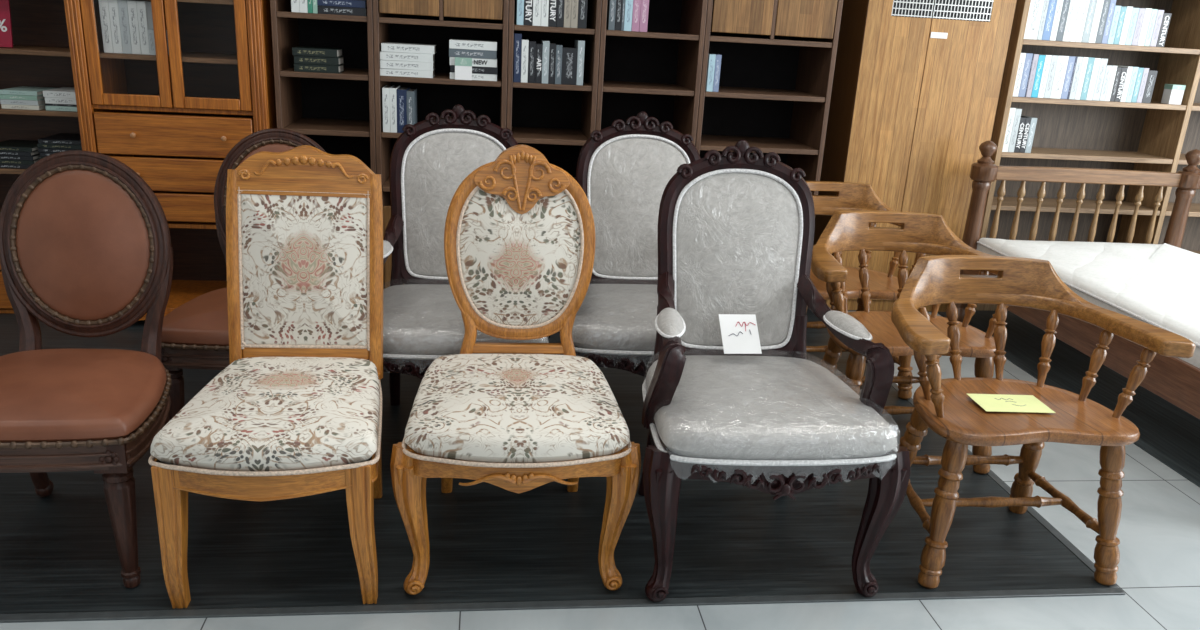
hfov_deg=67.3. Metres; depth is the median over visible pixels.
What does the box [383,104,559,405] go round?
armchair
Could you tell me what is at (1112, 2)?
book
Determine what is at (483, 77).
book
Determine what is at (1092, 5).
book
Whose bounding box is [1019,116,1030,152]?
book
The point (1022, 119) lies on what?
book
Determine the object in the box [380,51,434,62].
book
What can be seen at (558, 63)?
book
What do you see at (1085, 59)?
book
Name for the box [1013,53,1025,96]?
book
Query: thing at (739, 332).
price card
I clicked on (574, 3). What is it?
book
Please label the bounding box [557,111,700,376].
armchair
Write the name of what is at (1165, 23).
book
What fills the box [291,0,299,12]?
book
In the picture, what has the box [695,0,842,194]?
bookcase
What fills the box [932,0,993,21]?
vent grille
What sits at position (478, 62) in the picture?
book
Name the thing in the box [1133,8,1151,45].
book
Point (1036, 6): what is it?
book
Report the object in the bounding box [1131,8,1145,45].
book
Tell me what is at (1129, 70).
book
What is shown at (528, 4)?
book
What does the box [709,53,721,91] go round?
book
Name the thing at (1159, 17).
book
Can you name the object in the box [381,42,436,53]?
book
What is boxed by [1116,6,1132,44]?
book
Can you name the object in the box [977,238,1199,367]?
mattress
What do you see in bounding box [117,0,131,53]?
book
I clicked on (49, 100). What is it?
book
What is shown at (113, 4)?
book
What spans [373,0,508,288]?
bookcase
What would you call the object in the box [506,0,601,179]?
bookcase
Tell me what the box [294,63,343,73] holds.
book
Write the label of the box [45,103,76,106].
book
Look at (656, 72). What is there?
bookcase
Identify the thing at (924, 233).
chair
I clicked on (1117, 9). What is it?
book
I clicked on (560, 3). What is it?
book
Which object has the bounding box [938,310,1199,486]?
floor mat
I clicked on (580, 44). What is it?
book
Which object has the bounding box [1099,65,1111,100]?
book
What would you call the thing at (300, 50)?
book
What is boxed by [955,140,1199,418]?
bed
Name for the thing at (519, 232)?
dining chair
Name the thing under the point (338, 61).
book
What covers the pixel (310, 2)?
book
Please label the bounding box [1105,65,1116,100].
book
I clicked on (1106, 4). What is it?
book
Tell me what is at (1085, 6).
book
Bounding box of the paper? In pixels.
[967,394,1054,412]
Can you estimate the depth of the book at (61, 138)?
3.91 m
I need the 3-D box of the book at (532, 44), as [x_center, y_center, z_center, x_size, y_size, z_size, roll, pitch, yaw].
[-0.303,-1.113,3.960,0.031,0.173,0.170,1,18,-7]
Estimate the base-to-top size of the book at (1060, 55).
0.212 m
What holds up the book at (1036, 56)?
on the bookcase at (1156, 136)
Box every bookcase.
[0,0,79,313]
[270,0,375,173]
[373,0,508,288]
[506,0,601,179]
[595,0,707,144]
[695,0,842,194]
[966,0,1199,310]
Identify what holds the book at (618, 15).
on the bookcase at (656, 72)
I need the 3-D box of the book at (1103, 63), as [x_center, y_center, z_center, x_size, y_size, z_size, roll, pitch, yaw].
[2.565,-1.237,4.724,0.039,0.210,0.170,1,18,-7]
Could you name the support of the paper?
on the chair at (943, 406)
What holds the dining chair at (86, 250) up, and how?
on the floor mat at (492, 547)
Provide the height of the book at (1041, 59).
0.210 m
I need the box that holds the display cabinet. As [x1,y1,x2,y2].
[64,0,276,320]
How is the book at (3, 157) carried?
on the book at (23, 162)
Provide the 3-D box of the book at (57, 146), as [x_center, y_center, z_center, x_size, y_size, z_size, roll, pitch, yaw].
[-2.346,-0.763,4.008,0.190,0.018,0.220,1,18,-7]
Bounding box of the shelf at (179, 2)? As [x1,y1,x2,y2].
[177,0,233,4]
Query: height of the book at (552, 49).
0.168 m
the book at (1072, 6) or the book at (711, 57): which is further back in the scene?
the book at (1072, 6)
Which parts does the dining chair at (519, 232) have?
leg, leg, post, seat rail, seat, rail, frame, backrest, post, leg, leg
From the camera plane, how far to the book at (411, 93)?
3.89 m
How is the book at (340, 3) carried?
on the book at (334, 10)
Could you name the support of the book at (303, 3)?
on the bookcase at (336, 111)
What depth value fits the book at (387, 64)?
3.83 m
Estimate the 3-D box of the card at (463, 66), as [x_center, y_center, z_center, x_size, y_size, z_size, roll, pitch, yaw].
[-0.583,-1.050,3.850,0.072,0.092,0.004,1,18,-7]
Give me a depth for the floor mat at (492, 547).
2.52 m
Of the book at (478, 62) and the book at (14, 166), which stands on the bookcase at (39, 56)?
the book at (14, 166)
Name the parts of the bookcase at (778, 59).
door, panel, shelf, shelf, shelf, door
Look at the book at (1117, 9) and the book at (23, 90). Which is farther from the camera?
the book at (1117, 9)
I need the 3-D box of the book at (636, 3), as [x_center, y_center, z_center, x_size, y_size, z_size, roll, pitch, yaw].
[0.148,-1.344,3.938,0.033,0.201,0.170,1,18,-7]
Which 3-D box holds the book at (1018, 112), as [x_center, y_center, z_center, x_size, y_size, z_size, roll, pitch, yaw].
[2.142,-0.982,4.757,0.033,0.222,0.170,1,18,-7]
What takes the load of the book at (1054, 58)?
on the bookcase at (1156, 136)
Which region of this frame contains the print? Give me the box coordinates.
[0,19,6,31]
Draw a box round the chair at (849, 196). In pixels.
[790,181,925,398]
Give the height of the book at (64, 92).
0.026 m
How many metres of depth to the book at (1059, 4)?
4.52 m
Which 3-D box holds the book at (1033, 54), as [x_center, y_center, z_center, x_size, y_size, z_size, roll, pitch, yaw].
[2.177,-1.245,4.674,0.005,0.213,0.170,1,18,-7]
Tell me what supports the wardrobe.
on the floor
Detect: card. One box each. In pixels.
[455,57,471,79]
[718,314,761,353]
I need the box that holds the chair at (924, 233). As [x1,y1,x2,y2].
[811,210,1008,473]
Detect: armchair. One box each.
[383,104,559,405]
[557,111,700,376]
[638,140,909,601]
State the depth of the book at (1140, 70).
4.68 m
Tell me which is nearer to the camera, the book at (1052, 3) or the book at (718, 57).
the book at (718, 57)
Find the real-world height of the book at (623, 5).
0.198 m
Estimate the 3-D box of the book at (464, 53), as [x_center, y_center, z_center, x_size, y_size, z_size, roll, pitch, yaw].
[-0.551,-1.138,3.922,0.201,0.034,0.170,1,18,-7]
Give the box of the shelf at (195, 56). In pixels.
[99,50,249,64]
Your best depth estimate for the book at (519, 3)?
3.81 m
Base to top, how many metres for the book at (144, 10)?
0.208 m
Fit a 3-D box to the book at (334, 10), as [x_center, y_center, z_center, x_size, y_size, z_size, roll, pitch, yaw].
[-1.077,-1.282,3.806,0.196,0.032,0.160,1,18,-7]
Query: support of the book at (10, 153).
on the book at (3, 157)
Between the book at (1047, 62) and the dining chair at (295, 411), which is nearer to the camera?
the dining chair at (295, 411)
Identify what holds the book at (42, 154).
on the book
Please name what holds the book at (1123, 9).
on the bookcase at (1156, 136)
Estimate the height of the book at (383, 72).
0.030 m
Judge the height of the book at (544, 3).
0.201 m
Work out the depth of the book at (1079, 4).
4.53 m
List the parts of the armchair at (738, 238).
leg, post, leg, arm, frame, backrest, seat rail, seat, post, arm, leg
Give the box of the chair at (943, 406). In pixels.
[891,255,1195,588]
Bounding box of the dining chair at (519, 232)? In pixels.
[390,145,640,594]
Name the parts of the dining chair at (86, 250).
post, leg, nailhead trim, backrest, seat, seat rail, frame, nailhead trim, leg, post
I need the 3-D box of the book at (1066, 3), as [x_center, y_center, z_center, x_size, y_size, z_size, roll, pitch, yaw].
[2.314,-1.526,4.598,0.035,0.245,0.170,1,18,-7]
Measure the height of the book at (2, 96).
0.020 m
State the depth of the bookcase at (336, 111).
4.14 m
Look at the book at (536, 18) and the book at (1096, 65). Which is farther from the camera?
the book at (1096, 65)
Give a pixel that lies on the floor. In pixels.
(1158, 533)
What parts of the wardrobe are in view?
door, handle, door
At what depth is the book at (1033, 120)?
4.70 m
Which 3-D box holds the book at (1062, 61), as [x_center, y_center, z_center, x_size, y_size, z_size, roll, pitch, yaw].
[2.341,-1.242,4.695,0.059,0.212,0.170,1,18,-7]
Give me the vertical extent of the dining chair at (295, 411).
1.039 m
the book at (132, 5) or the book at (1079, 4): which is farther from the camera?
the book at (1079, 4)
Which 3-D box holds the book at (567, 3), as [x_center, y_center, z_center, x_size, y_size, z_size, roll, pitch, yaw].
[-0.145,-1.348,3.902,0.029,0.198,0.170,1,18,-7]
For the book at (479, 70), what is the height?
0.028 m
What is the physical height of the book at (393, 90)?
0.187 m
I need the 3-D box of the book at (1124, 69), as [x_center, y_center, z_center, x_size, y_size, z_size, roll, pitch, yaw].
[2.685,-1.217,4.744,0.031,0.172,0.171,1,18,-7]
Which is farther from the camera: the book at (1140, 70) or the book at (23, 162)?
the book at (1140, 70)
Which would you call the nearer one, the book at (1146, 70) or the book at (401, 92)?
the book at (401, 92)
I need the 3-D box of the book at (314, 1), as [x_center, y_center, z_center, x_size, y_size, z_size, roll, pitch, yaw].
[-1.179,-1.359,3.772,0.018,0.187,0.170,1,18,-7]
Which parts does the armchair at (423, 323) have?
arm, leg, post, seat rail, backrest, frame, seat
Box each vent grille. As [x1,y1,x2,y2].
[891,0,933,17]
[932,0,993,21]
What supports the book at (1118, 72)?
on the bookcase at (1156, 136)
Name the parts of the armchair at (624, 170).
seat, seat rail, frame, backrest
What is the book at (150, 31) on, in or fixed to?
on the display cabinet
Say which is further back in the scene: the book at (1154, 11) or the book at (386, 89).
the book at (1154, 11)
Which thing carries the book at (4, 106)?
on the bookcase at (39, 56)
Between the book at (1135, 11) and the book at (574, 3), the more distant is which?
the book at (1135, 11)
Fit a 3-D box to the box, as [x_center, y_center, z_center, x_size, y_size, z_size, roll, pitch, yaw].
[3.019,-1.163,4.754,0.074,0.100,0.062,1,18,-7]
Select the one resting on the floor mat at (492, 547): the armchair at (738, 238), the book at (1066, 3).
the armchair at (738, 238)
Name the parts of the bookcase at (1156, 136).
shelf, shelf, shelf, shelf, shelf, shelf, shelf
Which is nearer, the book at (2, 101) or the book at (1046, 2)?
the book at (2, 101)
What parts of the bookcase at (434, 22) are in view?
shelf, door, door, shelf, shelf, shelf, panel, door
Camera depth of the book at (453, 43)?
3.83 m
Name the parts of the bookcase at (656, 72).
panel, shelf, shelf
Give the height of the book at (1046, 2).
0.246 m
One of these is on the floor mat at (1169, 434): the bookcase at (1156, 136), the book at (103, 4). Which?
the bookcase at (1156, 136)
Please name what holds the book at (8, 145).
on the book at (10, 153)
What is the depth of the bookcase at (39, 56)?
4.06 m
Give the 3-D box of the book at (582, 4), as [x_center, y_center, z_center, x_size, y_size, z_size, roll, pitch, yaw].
[-0.081,-1.348,3.909,0.038,0.201,0.170,1,18,-7]
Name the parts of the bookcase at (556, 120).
shelf, shelf, shelf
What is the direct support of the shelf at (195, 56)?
attached to the display cabinet
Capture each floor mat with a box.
[0,306,1124,622]
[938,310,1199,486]
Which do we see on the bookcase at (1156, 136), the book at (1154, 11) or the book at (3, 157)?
the book at (1154, 11)
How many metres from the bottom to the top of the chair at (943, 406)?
0.807 m
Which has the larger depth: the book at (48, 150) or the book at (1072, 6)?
the book at (1072, 6)
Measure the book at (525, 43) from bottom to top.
0.178 m
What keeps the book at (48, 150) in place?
on the book at (42, 154)
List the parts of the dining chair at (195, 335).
leg, seat, nailhead trim, seat rail, post, nailhead trim, backrest, frame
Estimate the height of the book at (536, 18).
0.201 m
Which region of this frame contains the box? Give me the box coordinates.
[1161,84,1185,104]
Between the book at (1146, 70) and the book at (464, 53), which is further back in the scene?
the book at (1146, 70)
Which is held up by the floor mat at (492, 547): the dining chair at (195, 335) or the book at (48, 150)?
the dining chair at (195, 335)
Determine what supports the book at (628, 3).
on the bookcase at (656, 72)
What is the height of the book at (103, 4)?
0.208 m
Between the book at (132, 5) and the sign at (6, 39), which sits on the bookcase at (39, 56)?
the sign at (6, 39)
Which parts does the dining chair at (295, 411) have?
leg, post, seat, seat rail, crest rail, backrest, rail, leg, post, leg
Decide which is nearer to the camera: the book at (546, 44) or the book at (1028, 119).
the book at (546, 44)
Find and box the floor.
[0,310,1199,629]
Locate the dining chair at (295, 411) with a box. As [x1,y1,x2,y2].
[148,145,382,608]
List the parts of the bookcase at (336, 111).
shelf, shelf, shelf, panel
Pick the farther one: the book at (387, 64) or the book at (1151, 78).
the book at (1151, 78)
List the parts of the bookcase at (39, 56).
drawer, shelf, shelf, shelf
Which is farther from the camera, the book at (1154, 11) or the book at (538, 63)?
the book at (1154, 11)
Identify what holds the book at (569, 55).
on the bookcase at (556, 120)
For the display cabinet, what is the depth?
3.79 m
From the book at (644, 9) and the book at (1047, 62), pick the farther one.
the book at (1047, 62)
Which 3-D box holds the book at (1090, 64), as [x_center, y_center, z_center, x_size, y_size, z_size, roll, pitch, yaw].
[2.494,-1.239,4.715,0.033,0.212,0.170,1,18,-7]
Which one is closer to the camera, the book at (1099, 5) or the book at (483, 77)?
the book at (483, 77)
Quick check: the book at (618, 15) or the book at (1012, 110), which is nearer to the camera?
the book at (618, 15)
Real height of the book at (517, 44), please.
0.201 m
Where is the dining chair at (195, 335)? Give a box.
[161,128,325,419]
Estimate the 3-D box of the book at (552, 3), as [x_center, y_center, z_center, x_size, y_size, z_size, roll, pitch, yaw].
[-0.208,-1.349,3.893,0.033,0.198,0.171,1,18,-7]
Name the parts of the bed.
headboard post, rail, headboard rail, headboard post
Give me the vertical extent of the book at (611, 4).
0.198 m
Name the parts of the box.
lid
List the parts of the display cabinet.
door, drawer, drawer, drawer, panel, door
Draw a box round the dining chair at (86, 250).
[0,150,172,587]
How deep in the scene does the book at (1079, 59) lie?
4.63 m
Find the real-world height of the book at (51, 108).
0.020 m
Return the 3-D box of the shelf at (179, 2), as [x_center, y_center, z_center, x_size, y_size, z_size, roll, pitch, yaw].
[-1.777,-1.345,3.844,0.688,0.020,0.437,1,18,-7]
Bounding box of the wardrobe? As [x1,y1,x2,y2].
[813,0,1016,311]
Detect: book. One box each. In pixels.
[0,86,55,95]
[0,94,44,100]
[0,99,44,105]
[0,139,37,151]
[0,150,39,155]
[0,154,39,160]
[0,159,39,164]
[0,164,30,168]
[1,104,45,109]
[37,144,81,148]
[38,133,80,144]
[38,148,81,152]
[40,152,53,156]
[43,87,75,97]
[45,97,75,104]
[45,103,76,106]
[45,106,76,111]
[98,0,113,52]
[108,0,122,52]
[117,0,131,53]
[127,0,140,53]
[136,1,152,54]
[148,29,155,54]
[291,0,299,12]
[292,46,342,57]
[294,55,343,65]
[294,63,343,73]
[299,0,307,12]
[307,0,312,12]
[313,0,319,13]
[317,0,366,7]
[317,5,366,15]
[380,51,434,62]
[380,60,434,70]
[380,68,434,77]
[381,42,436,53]
[382,85,393,131]
[390,86,399,132]
[397,87,409,132]
[407,88,416,124]
[449,39,496,50]
[449,48,496,58]
[450,57,496,67]
[450,65,497,73]
[450,72,496,80]
[513,33,521,81]
[515,0,523,24]
[521,39,528,82]
[523,0,532,25]
[527,41,535,82]
[532,0,540,25]
[535,43,542,82]
[541,0,548,26]
[541,40,549,83]
[548,0,556,26]
[548,43,555,83]
[555,44,562,83]
[556,0,563,26]
[561,47,577,84]
[563,0,570,27]
[570,0,578,27]
[574,40,584,84]
[577,0,587,28]
[606,0,615,29]
[615,0,622,30]
[621,0,624,30]
[624,0,632,30]
[631,0,640,31]
[639,0,648,31]
[705,53,715,91]
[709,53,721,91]
[1002,107,1015,151]
[1008,107,1021,151]
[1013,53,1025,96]
[1014,117,1025,152]
[1018,53,1032,96]
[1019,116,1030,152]
[1021,115,1036,152]
[1024,0,1043,39]
[1025,54,1033,96]
[1026,54,1038,96]
[1031,55,1045,97]
[1037,0,1048,39]
[1037,54,1051,97]
[1042,0,1056,39]
[1042,54,1057,97]
[1048,0,1063,40]
[1050,55,1068,98]
[1056,0,1069,40]
[1059,55,1075,98]
[1060,55,1076,98]
[1062,0,1076,41]
[1065,0,1083,41]
[1069,56,1082,99]
[1074,56,1088,99]
[1075,0,1089,41]
[1077,56,1094,99]
[1081,0,1096,42]
[1086,58,1100,99]
[1088,0,1103,42]
[1092,58,1107,100]
[1095,0,1110,43]
[1099,0,1115,43]
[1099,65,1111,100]
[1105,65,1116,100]
[1107,6,1120,43]
[1110,67,1121,101]
[1113,7,1126,44]
[1113,65,1132,101]
[1114,67,1127,101]
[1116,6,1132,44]
[1117,65,1138,101]
[1125,8,1138,44]
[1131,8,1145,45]
[1131,68,1143,102]
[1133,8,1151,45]
[1136,67,1148,102]
[1142,70,1157,102]
[1144,9,1157,45]
[1150,10,1163,46]
[1150,13,1171,46]
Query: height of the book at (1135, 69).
0.178 m
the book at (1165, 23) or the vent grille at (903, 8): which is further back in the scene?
the book at (1165, 23)
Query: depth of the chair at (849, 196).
3.83 m
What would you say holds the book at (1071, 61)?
on the bookcase at (1156, 136)
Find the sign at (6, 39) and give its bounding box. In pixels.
[0,0,12,47]
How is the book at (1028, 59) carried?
on the bookcase at (1156, 136)

